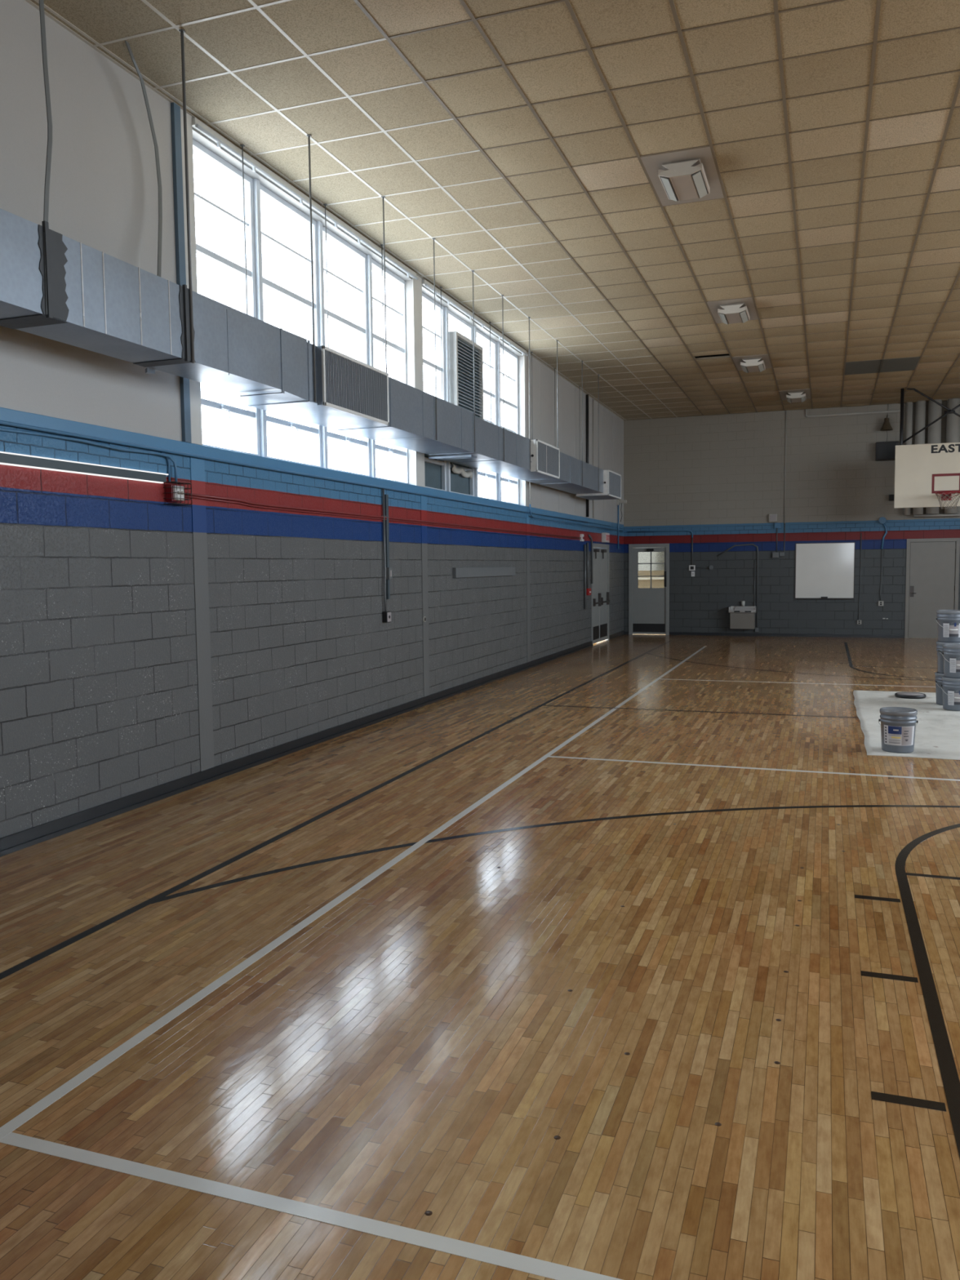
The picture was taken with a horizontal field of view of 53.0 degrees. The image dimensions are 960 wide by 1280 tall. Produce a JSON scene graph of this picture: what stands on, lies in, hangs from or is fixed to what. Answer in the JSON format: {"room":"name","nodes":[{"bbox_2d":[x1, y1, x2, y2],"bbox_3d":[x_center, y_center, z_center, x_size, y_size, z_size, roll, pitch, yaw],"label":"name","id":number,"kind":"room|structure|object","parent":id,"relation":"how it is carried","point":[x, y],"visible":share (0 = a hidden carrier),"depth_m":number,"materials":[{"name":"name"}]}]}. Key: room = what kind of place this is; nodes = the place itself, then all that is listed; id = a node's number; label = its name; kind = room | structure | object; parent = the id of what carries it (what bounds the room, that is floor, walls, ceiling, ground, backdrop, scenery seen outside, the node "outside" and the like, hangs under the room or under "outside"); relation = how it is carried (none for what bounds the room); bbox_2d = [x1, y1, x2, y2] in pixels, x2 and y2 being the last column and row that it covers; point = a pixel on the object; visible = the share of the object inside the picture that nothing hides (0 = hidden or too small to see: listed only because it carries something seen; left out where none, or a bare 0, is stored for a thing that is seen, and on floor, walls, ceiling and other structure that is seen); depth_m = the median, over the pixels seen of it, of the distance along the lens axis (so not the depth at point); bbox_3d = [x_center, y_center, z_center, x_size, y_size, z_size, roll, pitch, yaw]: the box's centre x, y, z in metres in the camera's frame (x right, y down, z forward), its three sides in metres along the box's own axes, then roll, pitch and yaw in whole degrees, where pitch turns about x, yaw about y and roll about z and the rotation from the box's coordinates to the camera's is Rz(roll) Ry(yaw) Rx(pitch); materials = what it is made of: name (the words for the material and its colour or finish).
{"room":"sports hall","nodes":[
{"label":"sports hall","id":0,"kind":"room"},
{"bbox_2d":[0,0,623,838],"bbox_3d":[-0.673,-1.821,12.095,0.270,5.368,24.320,1,5,20],"label":"wall","id":1,"kind":"structure","parent":0,"point":[99,700],"depth_m":7.09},
{"bbox_2d":[0,451,168,483],"bbox_3d":[-3.438,-0.937,3.979,0.024,0.073,6.690,1,5,20],"label":"track","id":2,"kind":"object","parent":1,"relation":"attached to","point":[6,458],"visible":1,"depth_m":6.26,"materials":[{"name":"metal"}]},
{"bbox_2d":[0,427,177,482],"bbox_3d":[-3.430,-1.019,3.959,0.041,0.206,6.870,1,5,20],"label":"conduit","id":3,"kind":"object","parent":1,"relation":"attached to","point":[1,428],"visible":0.98,"depth_m":6.34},
{"bbox_2d":[160,452,170,481],"bbox_3d":[-2.316,-1.274,7.098,0.016,0.213,0.095,1,5,20],"label":"conduit","id":4,"kind":"object","parent":1,"relation":"attached to","point":[167,459],"visible":0.9,"depth_m":7.13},
{"bbox_2d":[163,480,192,505],"bbox_3d":[-2.246,-1.088,7.159,0.120,0.165,0.181,1,5,20],"label":"fire alarm","id":5,"kind":"object","parent":1,"relation":"attached to","point":[174,493],"visible":1,"depth_m":7.11,"materials":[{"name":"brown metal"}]},
{"bbox_2d":[170,102,191,443],"bbox_3d":[-2.242,-2.732,7.228,0.030,2.468,0.075,1,5,20],"label":"trim","id":6,"kind":"structure","parent":1,"relation":"attached to","point":[175,108],"depth_m":7.19,"materials":[{"name":"grey metal"}]},
{"bbox_2d":[180,108,202,444],"bbox_3d":[-2.208,-2.741,7.338,0.020,2.468,0.155,1,5,20],"label":"trim","id":7,"kind":"structure","parent":1,"relation":"attached to","point":[194,386],"depth_m":7.34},
{"bbox_2d":[190,456,214,771],"bbox_3d":[-2.178,-0.195,7.558,0.006,2.467,0.175,1,5,20],"label":"column","id":8,"kind":"structure","parent":1,"relation":"attached to","point":[201,589],"depth_m":7.55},
{"bbox_2d":[192,138,266,457],"bbox_3d":[-2.137,-2.746,7.941,0.130,2.385,1.035,1,5,20],"label":"window","id":9,"kind":"structure","parent":1,"relation":"in","point":[255,416],"depth_m":8.30,"materials":[{"name":"paint"}]},
{"bbox_2d":[257,179,326,468],"bbox_3d":[-1.776,-2.826,8.945,0.130,2.385,1.105,1,5,20],"label":"window","id":10,"kind":"structure","parent":1,"relation":"in","point":[318,439],"depth_m":9.32,"materials":[{"name":"paint"}]},
{"bbox_2d":[0,420,589,523],"bbox_3d":[-1.173,-1.639,10.201,0.022,0.028,20.200,1,5,20],"label":"conduit","id":11,"kind":"object","parent":1,"relation":"attached to","point":[2,422],"visible":1,"depth_m":7.64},
{"bbox_2d":[191,117,418,279],"bbox_3d":[-1.462,-4.064,9.279,0.076,0.115,4.200,1,5,20],"label":"window frame","id":12,"kind":"structure","parent":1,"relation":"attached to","point":[197,124],"depth_m":8.61,"materials":[{"name":"paint"}]},
{"bbox_2d":[0,407,611,525],"bbox_3d":[-0.843,-1.769,11.191,0.022,0.085,22.500,1,5,20],"label":"trim","id":13,"kind":"structure","parent":1,"relation":"attached to","point":[6,415],"depth_m":7.81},
{"bbox_2d":[0,630,624,857],"bbox_3d":[-0.547,0.718,12.110,0.035,0.100,24.050,1,5,20],"label":"baseboard","id":14,"kind":"structure","parent":1,"relation":"attached to","point":[28,837],"depth_m":7.78,"materials":[{"name":"black rubber"}]},
{"bbox_2d":[320,222,374,477],"bbox_3d":[-1.407,-2.909,9.970,0.130,2.385,1.080,1,5,20],"label":"window","id":15,"kind":"structure","parent":1,"relation":"in","point":[364,329],"depth_m":10.35,"materials":[{"name":"paint"}]},
{"bbox_2d":[184,495,581,539],"bbox_3d":[-0.114,-1.547,13.211,0.014,0.047,12.610,1,5,20],"label":"conduit","id":16,"kind":"object","parent":1,"relation":"attached to","point":[194,497],"visible":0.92,"depth_m":9.62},
{"bbox_2d":[184,492,581,537],"bbox_3d":[-0.114,-1.568,13.209,0.018,0.048,12.610,1,5,20],"label":"conduit","id":17,"kind":"object","parent":1,"relation":"attached to","point":[193,494],"visible":0.92,"depth_m":9.65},
{"bbox_2d":[382,488,386,611],"bbox_3d":[-1.053,-0.976,10.595,0.031,1.361,0.054,1,5,20],"label":"conduit","id":18,"kind":"object","parent":1,"relation":"attached to","point":[383,490],"visible":1,"depth_m":10.60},
{"bbox_2d":[382,611,391,622],"bbox_3d":[-1.031,-0.255,10.668,0.067,0.120,0.105,1,5,20],"label":"outlet box","id":19,"kind":"object","parent":1,"relation":"attached to","point":[386,615],"visible":1,"depth_m":10.62,"materials":[{"name":"black paint"}]},
{"bbox_2d":[384,494,392,599],"bbox_3d":[-1.017,-1.032,10.684,0.058,1.155,0.080,1,5,20],"label":"conduit","id":20,"kind":"object","parent":1,"relation":"attached to","point":[388,570],"depth_m":10.67,"materials":[{"name":"metal"}]},
{"bbox_2d":[370,255,408,484],"bbox_3d":[-1.060,-2.986,10.936,0.130,2.385,0.980,1,5,20],"label":"window","id":21,"kind":"structure","parent":1,"relation":"in","point":[401,349],"depth_m":11.30,"materials":[{"name":"paint"}]},
{"bbox_2d":[412,275,425,487],"bbox_3d":[-0.729,-3.072,11.466,0.012,2.468,0.260,1,5,20],"label":"trim","id":22,"kind":"structure","parent":1,"relation":"attached to","point":[416,284],"depth_m":11.44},
{"bbox_2d":[420,494,429,697],"bbox_3d":[-0.669,-0.531,11.757,0.006,2.467,0.175,1,5,20],"label":"trim","id":23,"kind":"structure","parent":1,"relation":"attached to","point":[423,498],"depth_m":11.75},
{"bbox_2d":[422,292,449,491],"bbox_3d":[-0.640,-3.080,12.105,0.130,2.385,1.010,1,5,20],"label":"window","id":24,"kind":"structure","parent":1,"relation":"in","point":[437,473],"depth_m":12.46,"materials":[{"name":"paint"}]},
{"bbox_2d":[447,307,477,497],"bbox_3d":[-0.290,-3.158,13.078,0.130,2.385,1.065,1,5,20],"label":"window","id":25,"kind":"structure","parent":1,"relation":"in","point":[460,484],"depth_m":13.28,"materials":[{"name":"paint"}]},
{"bbox_2d":[451,462,472,479],"bbox_3d":[-0.236,-2.301,13.126,0.050,0.154,0.782,1,5,20],"label":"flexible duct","id":26,"kind":"object","parent":25,"relation":"hanging from","point":[458,470],"visible":1,"depth_m":13.08,"materials":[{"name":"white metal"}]},
{"bbox_2d":[448,330,484,419],"bbox_3d":[-0.180,-3.323,13.119,0.115,1.495,1.040,1,5,20],"label":"vent","id":27,"kind":"object","parent":25,"relation":"attached to","point":[460,347],"visible":0.67,"depth_m":13.01,"materials":[{"name":"metal"}]},
{"bbox_2d":[422,279,528,355],"bbox_3d":[0.032,-4.397,13.436,0.076,0.115,4.160,1,5,20],"label":"rail","id":28,"kind":"object","parent":1,"relation":"attached to","point":[437,292],"visible":0.98,"depth_m":12.93,"materials":[{"name":"metal"}]},
{"bbox_2d":[452,566,515,577],"bbox_3d":[0.097,-0.975,13.810,0.050,0.133,2.570,1,5,20],"label":"board","id":29,"kind":"object","parent":1,"relation":"attached to","point":[457,572],"visible":1,"depth_m":13.53,"materials":[{"name":"grey paint"}]},
{"bbox_2d":[475,328,501,501],"bbox_3d":[0.067,-3.237,14.071,0.130,2.385,1.050,1,5,20],"label":"window","id":30,"kind":"structure","parent":1,"relation":"in","point":[494,371],"depth_m":14.44,"materials":[{"name":"paint"}]},
{"bbox_2d":[499,342,519,504],"bbox_3d":[0.418,-3.316,15.049,0.130,2.385,1.035,1,5,20],"label":"window","id":31,"kind":"structure","parent":1,"relation":"in","point":[514,360],"depth_m":15.43,"materials":[{"name":"glass"}]},
{"bbox_2d":[523,355,527,506],"bbox_3d":[0.734,-3.398,15.531,0.015,2.468,0.105,1,5,20],"label":"trim","id":32,"kind":"structure","parent":1,"relation":"attached to","point":[524,356],"depth_m":15.49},
{"bbox_2d":[525,512,530,662],"bbox_3d":[0.795,-0.858,15.830,0.006,2.467,0.175,1,5,20],"label":"trim","id":33,"kind":"structure","parent":1,"relation":"attached to","point":[528,602],"depth_m":15.82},
{"bbox_2d":[528,351,530,504],"bbox_3d":[0.799,-3.415,15.551,0.025,2.428,0.026,1,5,20],"label":"conduit","id":34,"kind":"object","parent":1,"relation":"attached to","point":[528,352],"visible":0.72,"depth_m":15.52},
{"bbox_2d":[539,362,604,520],"bbox_3d":[2.031,-3.689,19.157,0.004,2.458,5.980,1,5,20],"label":"trim","id":35,"kind":"structure","parent":1,"relation":"attached to","point":[540,362],"depth_m":18.59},
{"bbox_2d":[528,504,622,531],"bbox_3d":[2.103,-2.395,19.304,0.067,0.208,7.792,1,5,20],"label":"conduit","id":36,"kind":"object","parent":1,"relation":"attached to","point":[529,504],"visible":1,"depth_m":18.07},
{"bbox_2d":[583,544,586,608],"bbox_3d":[2.121,-1.276,19.447,0.050,1.300,0.052,1,5,20],"label":"conduit","id":37,"kind":"object","parent":1,"relation":"attached to","point":[584,545],"visible":1,"depth_m":19.42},
{"bbox_2d":[586,394,588,516],"bbox_3d":[2.169,-3.714,19.457,0.053,2.440,0.056,1,5,20],"label":"conduit","id":38,"kind":"object","parent":1,"relation":"attached to","point":[587,395],"visible":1,"depth_m":19.41,"materials":[{"name":"metal"}]},
{"bbox_2d":[586,542,588,588],"bbox_3d":[2.197,-1.521,19.656,0.042,0.925,0.044,1,5,20],"label":"conduit","id":39,"kind":"object","parent":1,"relation":"attached to","point":[587,544],"visible":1,"depth_m":19.63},
{"bbox_2d":[588,533,592,583],"bbox_3d":[2.282,-1.668,19.864,0.036,1.016,0.283,1,5,20],"label":"conduit","id":40,"kind":"object","parent":1,"relation":"attached to","point":[589,535],"visible":1,"depth_m":19.97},
{"bbox_2d":[592,399,594,518],"bbox_3d":[2.355,-3.758,20.005,0.023,2.440,0.024,1,5,20],"label":"conduit","id":41,"kind":"object","parent":1,"relation":"attached to","point":[593,399],"visible":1,"depth_m":19.97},
{"bbox_2d":[591,542,610,644],"bbox_3d":[2.617,-1.012,20.910,0.126,2.140,1.700,1,5,20],"label":"door","id":42,"kind":"structure","parent":1,"relation":"in","point":[601,601],"depth_m":20.93,"materials":[{"name":"grey paint"}]},
{"bbox_2d":[601,532,609,542],"bbox_3d":[2.754,-2.241,21.103,0.096,0.210,0.400,1,5,20],"label":"exit sign","id":43,"kind":"object","parent":1,"relation":"attached to","point":[605,536],"visible":1,"depth_m":20.93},
{"bbox_2d":[0,634,959,1279],"bbox_3d":[5.762,0.938,9.732,14.124,0.122,24.410,1,5,20],"label":"floor","id":44,"kind":"structure","parent":0,"point":[625,957],"depth_m":3.76,"materials":[{"name":"brown wood"}]},
{"bbox_2d":[853,689,959,759],"bbox_3d":[5.991,0.858,9.888,3.962,0.012,4.605,1,5,20],"label":"cloth","id":45,"kind":"object","parent":44,"relation":"on","point":[937,731],"visible":0.7,"depth_m":9.94,"materials":[{"name":"fabric"}]},
{"bbox_2d":[878,706,918,752],"bbox_3d":[3.709,0.796,8.548,0.324,0.366,0.314,1,5,20],"label":"paint bucket","id":46,"kind":"object","parent":45,"relation":"on","point":[898,724],"visible":1,"depth_m":8.43,"materials":[{"name":"grey plastic"}]},
{"bbox_2d":[894,692,925,698],"bbox_3d":[5.332,0.685,11.939,0.356,0.039,0.356,1,5,20],"label":"lid","id":47,"kind":"object","parent":45,"relation":"on","point":[900,695],"visible":1,"depth_m":11.84,"materials":[{"name":"black paint"}]},
{"bbox_2d":[934,671,943,705],"bbox_3d":[5.494,0.567,11.283,0.312,0.366,0.311,3,6,41],"label":"paint bucket","id":48,"kind":"object","parent":45,"relation":"on","point":[939,693],"visible":0.35,"depth_m":11.25,"materials":[{"name":"plastic"}]},
{"bbox_2d":[936,640,959,673],"bbox_3d":[5.491,0.203,11.249,0.310,0.366,0.314,3,6,41],"label":"paint bucket","id":49,"kind":"object","parent":48,"relation":"on","point":[939,644],"visible":0.28,"depth_m":11.21,"materials":[{"name":"plastic"}]},
{"bbox_2d":[935,609,959,642],"bbox_3d":[5.486,-0.163,11.227,0.324,0.366,0.314,0,4,14],"label":"paint bucket","id":50,"kind":"object","parent":49,"relation":"on","point":[948,620],"visible":1,"depth_m":11.12,"materials":[{"name":"plastic"}]},
{"bbox_2d":[940,675,959,711],"bbox_3d":[5.381,0.600,10.878,0.315,0.366,0.312,3,6,41],"label":"paint bucket","id":51,"kind":"object","parent":45,"relation":"on","point":[950,687],"visible":0.92,"depth_m":10.79,"materials":[{"name":"grey plastic"}]},
{"bbox_2d":[942,643,959,678],"bbox_3d":[5.378,0.234,10.855,0.324,0.366,0.314,0,4,13],"label":"paint bucket","id":52,"kind":"object","parent":51,"relation":"on","point":[951,651],"visible":1,"depth_m":10.77,"materials":[{"name":"plastic"}]},
{"bbox_2d":[24,0,959,420],"bbox_3d":[5.744,-4.374,9.440,14.064,0.316,24.590,1,5,20],"label":"ceiling","id":53,"kind":"structure","parent":0,"point":[513,135],"depth_m":8.06,"materials":[{"name":"tile"}]},
{"bbox_2d":[39,0,52,315],"bbox_3d":[-2.305,-2.772,5.099,0.008,2.073,0.100,1,5,20],"label":"strap","id":54,"kind":"object","parent":53,"relation":"hanging from","point":[49,149],"visible":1,"depth_m":5.11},
{"bbox_2d":[0,208,603,493],"bbox_3d":[-0.817,-2.349,10.176,0.630,0.545,16.902,1,5,20],"label":"air duct","id":55,"kind":"object","parent":54,"relation":"hanging from","point":[98,301],"visible":0.99,"depth_m":6.49,"materials":[{"name":"metal"}]},
{"bbox_2d":[315,345,389,425],"bbox_3d":[-1.092,-2.203,8.432,0.069,0.478,1.240,1,5,20],"label":"air register","id":56,"kind":"object","parent":55,"relation":"attached to","point":[346,384],"visible":1,"depth_m":8.31,"materials":[{"name":"metal"}]},
{"bbox_2d":[424,453,484,470],"bbox_3d":[-0.324,-2.420,12.646,0.180,0.210,1.920,1,5,20],"label":"pipe","id":57,"kind":"object","parent":55,"relation":"attached to","point":[427,455],"visible":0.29,"depth_m":12.76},
{"bbox_2d":[530,439,559,479],"bbox_3d":[0.951,-2.636,14.105,0.119,0.455,1.224,1,5,20],"label":"air register","id":58,"kind":"object","parent":55,"relation":"attached to","point":[544,457],"visible":1,"depth_m":13.92,"materials":[{"name":"metal"}]},
{"bbox_2d":[576,469,621,500],"bbox_3d":[2.292,-2.985,18.613,0.646,0.475,1.192,1,5,20],"label":"air register","id":59,"kind":"object","parent":55,"relation":"attached to","point":[611,480],"visible":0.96,"depth_m":18.32,"materials":[{"name":"metal"}]},
{"bbox_2d":[124,40,162,276],"bbox_3d":[-2.246,-2.914,6.587,0.094,2.018,0.492,0,4,5],"label":"strap","id":60,"kind":"object","parent":53,"relation":"hanging from","point":[156,148],"visible":0.8,"depth_m":6.71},
{"bbox_2d":[178,29,194,363],"bbox_3d":[-1.893,-2.856,6.238,0.028,2.088,0.028,1,5,20],"label":"rod","id":61,"kind":"object","parent":53,"relation":"hanging from","point":[182,31],"visible":1,"depth_m":6.23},
{"bbox_2d":[240,144,248,314],"bbox_3d":[-1.921,-2.993,7.910,0.028,2.068,0.028,1,5,20],"label":"rod","id":62,"kind":"object","parent":53,"relation":"hanging from","point":[242,145],"visible":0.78,"depth_m":7.88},
{"bbox_2d":[306,134,315,401],"bbox_3d":[-1.350,-2.977,7.748,0.028,2.088,0.028,1,5,20],"label":"rod","id":63,"kind":"object","parent":53,"relation":"hanging from","point":[308,135],"visible":1,"depth_m":7.74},
{"bbox_2d":[323,204,328,347],"bbox_3d":[-1.455,-3.097,9.205,0.028,2.068,0.028,1,5,20],"label":"rod","id":64,"kind":"object","parent":53,"relation":"hanging from","point":[325,205],"visible":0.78,"depth_m":9.17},
{"bbox_2d":[380,244,384,371],"bbox_3d":[-1.037,-3.190,10.368,0.028,2.068,0.028,1,5,20],"label":"rod","id":65,"kind":"object","parent":53,"relation":"hanging from","point":[381,245],"visible":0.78,"depth_m":10.33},
{"bbox_2d":[381,195,386,372],"bbox_3d":[-0.888,-3.080,9.034,0.028,2.088,0.028,1,5,20],"label":"rod","id":66,"kind":"object","parent":53,"relation":"hanging from","point":[382,197],"visible":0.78,"depth_m":9.01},
{"bbox_2d":[431,238,437,439],"bbox_3d":[-0.473,-3.173,10.188,0.028,2.088,0.028,1,5,20],"label":"rod","id":67,"kind":"object","parent":53,"relation":"hanging from","point":[432,238],"visible":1,"depth_m":10.18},
{"bbox_2d":[439,286,442,397],"bbox_3d":[-0.470,-3.317,11.945,0.028,2.068,0.028,1,5,20],"label":"rod","id":68,"kind":"object","parent":53,"relation":"hanging from","point":[441,287],"visible":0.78,"depth_m":11.91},
{"bbox_2d":[471,270,475,452],"bbox_3d":[-0.071,-3.262,11.305,0.028,2.088,0.028,1,5,20],"label":"rod","id":69,"kind":"object","parent":53,"relation":"hanging from","point":[473,271],"visible":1,"depth_m":11.30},
{"bbox_2d":[488,321,491,422],"bbox_3d":[0.154,-3.456,13.681,0.028,2.068,0.028,1,5,20],"label":"rod","id":70,"kind":"object","parent":53,"relation":"hanging from","point":[490,322],"visible":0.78,"depth_m":13.64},
{"bbox_2d":[501,294,504,461],"bbox_3d":[0.300,-3.345,12.337,0.028,2.088,0.028,1,5,20],"label":"rod","id":71,"kind":"object","parent":53,"relation":"hanging from","point":[502,295],"visible":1,"depth_m":12.33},
{"bbox_2d":[528,316,530,469],"bbox_3d":[0.694,-3.433,13.435,0.028,2.088,0.028,1,5,20],"label":"rod","id":72,"kind":"object","parent":53,"relation":"hanging from","point":[529,317],"visible":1,"depth_m":13.43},
{"bbox_2d":[555,340,558,448],"bbox_3d":[1.193,-3.545,14.824,0.028,2.088,0.028,1,5,20],"label":"rod","id":73,"kind":"object","parent":53,"relation":"hanging from","point":[556,340],"visible":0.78,"depth_m":14.79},
{"bbox_2d":[581,360,582,485],"bbox_3d":[1.733,-3.665,16.325,0.028,2.088,0.028,1,5,20],"label":"rod","id":74,"kind":"object","parent":53,"relation":"hanging from","point":[581,361],"visible":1,"depth_m":16.32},
{"bbox_2d":[597,374,599,491],"bbox_3d":[2.155,-3.759,17.498,0.028,2.088,0.028,1,5,20],"label":"rod","id":75,"kind":"object","parent":53,"relation":"hanging from","point":[597,375],"visible":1,"depth_m":17.49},
{"bbox_2d":[640,146,724,205],"bbox_3d":[1.827,-4.062,8.613,0.575,0.165,1.188,1,5,20],"label":"ceiling light","id":76,"kind":"object","parent":53,"relation":"attached to","point":[688,175],"visible":1,"depth_m":8.34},
{"bbox_2d":[706,297,758,324],"bbox_3d":[3.457,-4.426,13.147,0.575,0.165,1.188,1,5,20],"label":"ceiling light","id":77,"kind":"object","parent":53,"relation":"attached to","point":[727,312],"visible":1,"depth_m":12.84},
{"bbox_2d":[732,354,771,373],"bbox_3d":[4.679,-4.699,16.548,0.575,0.165,1.188,1,5,20],"label":"ceiling light","id":78,"kind":"object","parent":53,"relation":"attached to","point":[754,363],"visible":1,"depth_m":16.23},
{"bbox_2d":[779,388,810,403],"bbox_3d":[6.465,-4.963,19.746,0.575,0.165,1.188,1,5,20],"label":"ceiling light","id":79,"kind":"object","parent":53,"relation":"attached to","point":[797,395],"visible":1,"depth_m":19.42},
{"bbox_2d":[844,356,919,374],"bbox_3d":[7.059,-4.833,16.969,1.174,0.035,1.208,1,5,20],"label":"ceiling vent","id":80,"kind":"object","parent":53,"relation":"in","point":[906,363],"visible":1,"depth_m":16.92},
{"bbox_2d":[893,388,959,509],"bbox_3d":[9.081,-3.758,18.658,1.878,2.440,0.799,1,5,20],"label":"goal","id":81,"kind":"object","parent":53,"relation":"hanging from","point":[926,475],"visible":1,"depth_m":19.05,"materials":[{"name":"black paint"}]},
{"bbox_2d":[592,546,664,587],"bbox_3d":[4.659,-1.677,24.800,3.400,3.070,3.100,1,5,20],"label":"wall","id":82,"kind":"structure","parent":0,"point":[642,583],"depth_m":26.34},
{"bbox_2d":[638,577,664,579],"bbox_3d":[4.955,-1.666,25.997,1.650,0.060,0.445,1,5,20],"label":"trim","id":83,"kind":"structure","parent":82,"relation":"attached to","point":[639,578],"depth_m":25.88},
{"bbox_2d":[638,546,666,570],"bbox_3d":[5.036,-2.309,26.194,1.650,0.830,0.005,1,5,20],"label":"window","id":84,"kind":"structure","parent":82,"relation":"in","point":[643,557],"depth_m":26.33,"materials":[{"name":"clear glass"}]},
{"bbox_2d":[623,403,959,638],"bbox_3d":[10.002,-2.619,21.009,13.794,5.368,0.270,1,5,20],"label":"wall","id":85,"kind":"structure","parent":0,"point":[718,521],"depth_m":22.10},
{"bbox_2d":[628,543,669,635],"bbox_3d":[4.067,-1.216,23.153,0.970,2.175,0.160,1,5,20],"label":"door","id":86,"kind":"structure","parent":85,"relation":"in","point":[648,607],"depth_m":23.16,"materials":[{"name":"grey paint"}]},
{"bbox_2d":[627,529,693,537],"bbox_3d":[4.282,-2.510,22.912,1.545,0.186,0.032,1,5,20],"label":"conduit","id":87,"kind":"object","parent":85,"relation":"attached to","point":[675,530],"visible":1,"depth_m":22.89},
{"bbox_2d":[716,543,758,627],"bbox_3d":[5.981,-1.251,22.401,0.936,1.956,0.034,1,5,20],"label":"conduit","id":88,"kind":"object","parent":85,"relation":"attached to","point":[746,544],"visible":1,"depth_m":22.25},
{"bbox_2d":[728,605,756,629],"bbox_3d":[6.068,-0.518,22.260,0.600,0.515,0.352,1,5,20],"label":"fountain","id":89,"kind":"object","parent":85,"relation":"attached to","point":[740,617],"visible":1,"depth_m":22.17,"materials":[{"name":"beige paint"}]},
{"bbox_2d":[728,605,756,613],"bbox_3d":[6.068,-0.706,22.251,0.600,0.140,0.340,1,5,20],"label":"basin","id":90,"kind":"object","parent":89,"relation":"in","point":[733,609],"depth_m":22.19,"materials":[{"name":"metal"}]},
{"bbox_2d":[624,631,903,638],"bbox_3d":[9.854,-0.069,21.113,13.524,0.070,0.018,1,5,20],"label":"baseboard","id":91,"kind":"structure","parent":85,"relation":"attached to","point":[625,633],"depth_m":22.11,"materials":[{"name":"black rubber"}]},
{"bbox_2d":[768,514,777,521],"bbox_3d":[6.690,-2.787,21.997,0.180,0.175,0.084,1,5,20],"label":"junction box","id":92,"kind":"object","parent":85,"relation":"attached to","point":[772,517],"visible":1,"depth_m":21.96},
{"bbox_2d":[784,410,786,523],"bbox_3d":[6.923,-3.915,21.839,0.024,2.523,0.024,1,5,20],"label":"conduit","id":93,"kind":"object","parent":85,"relation":"attached to","point":[785,411],"visible":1,"depth_m":21.84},
{"bbox_2d":[623,400,959,493],"bbox_3d":[9.809,-4.272,20.794,13.524,1.731,0.014,1,5,20],"label":"wall","id":94,"kind":"structure","parent":85,"relation":"attached to","point":[740,451],"depth_m":22.01,"materials":[{"name":"paint"}]},
{"bbox_2d":[795,542,855,599],"bbox_3d":[7.764,-1.560,21.706,1.265,1.262,0.090,1,5,20],"label":"whiteboard","id":95,"kind":"object","parent":85,"relation":"attached to","point":[821,569],"visible":1,"depth_m":21.72,"materials":[{"name":"plastic"}]},
{"bbox_2d":[804,408,906,417],"bbox_3d":[8.278,-5.061,21.250,2.096,0.178,0.044,1,5,20],"label":"conduit","id":96,"kind":"object","parent":85,"relation":"attached to","point":[806,410],"visible":1,"depth_m":21.26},
{"bbox_2d":[857,533,861,619],"bbox_3d":[8.478,-1.417,21.497,0.045,1.930,0.020,1,5,20],"label":"conduit","id":97,"kind":"object","parent":85,"relation":"attached to","point":[860,533],"visible":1,"depth_m":21.50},
{"bbox_2d":[879,550,882,600],"bbox_3d":[8.882,-1.430,21.349,0.049,1.132,0.024,1,5,20],"label":"conduit","id":98,"kind":"object","parent":85,"relation":"attached to","point":[882,550],"visible":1,"depth_m":21.33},
{"bbox_2d":[880,414,893,431],"bbox_3d":[8.843,-4.739,20.950,0.260,0.349,0.277,1,5,20],"label":"bell","id":99,"kind":"object","parent":85,"relation":"attached to","point":[886,426],"visible":1,"depth_m":20.89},
{"bbox_2d":[875,440,899,461],"bbox_3d":[8.890,-4.124,21.026,0.465,0.390,0.192,1,5,20],"label":"wall speaker","id":100,"kind":"object","parent":85,"relation":"attached to","point":[885,451],"visible":0.76,"depth_m":20.95,"materials":[{"name":"black paint"}]},
{"bbox_2d":[877,442,898,458],"bbox_3d":[8.868,-4.117,20.936,0.405,0.330,0.006,1,5,20],"label":"speaker grille","id":101,"kind":"object","parent":100,"relation":"attached to","point":[885,450],"depth_m":20.94,"materials":[{"name":"black metal"}]},
{"bbox_2d":[903,401,912,515],"bbox_3d":[9.299,-3.932,20.922,0.140,2.413,0.140,1,5,20],"label":"flue","id":102,"kind":"object","parent":85,"relation":"attached to","point":[908,414],"visible":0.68,"depth_m":20.82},
{"bbox_2d":[913,400,925,515],"bbox_3d":[9.495,-3.926,20.820,0.200,2.413,0.200,1,5,20],"label":"flue","id":103,"kind":"object","parent":85,"relation":"attached to","point":[920,409],"visible":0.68,"depth_m":20.69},
{"bbox_2d":[904,537,959,638],"bbox_3d":[9.877,-1.124,21.062,1.050,2.180,0.180,1,5,20],"label":"door","id":104,"kind":"structure","parent":85,"relation":"in","point":[932,565],"depth_m":21.05,"materials":[{"name":"beige paint"}]},
{"bbox_2d":[925,399,942,514],"bbox_3d":[9.749,-3.919,20.698,0.260,2.413,0.260,1,5,20],"label":"flue","id":105,"kind":"object","parent":85,"relation":"attached to","point":[934,434],"visible":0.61,"depth_m":20.55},
{"bbox_2d":[914,513,959,517],"bbox_3d":[9.889,-2.687,20.772,0.970,0.053,0.056,1,5,20],"label":"conduit","id":106,"kind":"object","parent":85,"relation":"attached to","point":[947,514],"visible":1,"depth_m":20.76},
{"bbox_2d":[944,398,959,514],"bbox_3d":[10.088,-3.914,20.576,0.260,2.413,0.260,1,5,20],"label":"flue","id":107,"kind":"object","parent":85,"relation":"attached to","point":[953,423],"visible":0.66,"depth_m":20.43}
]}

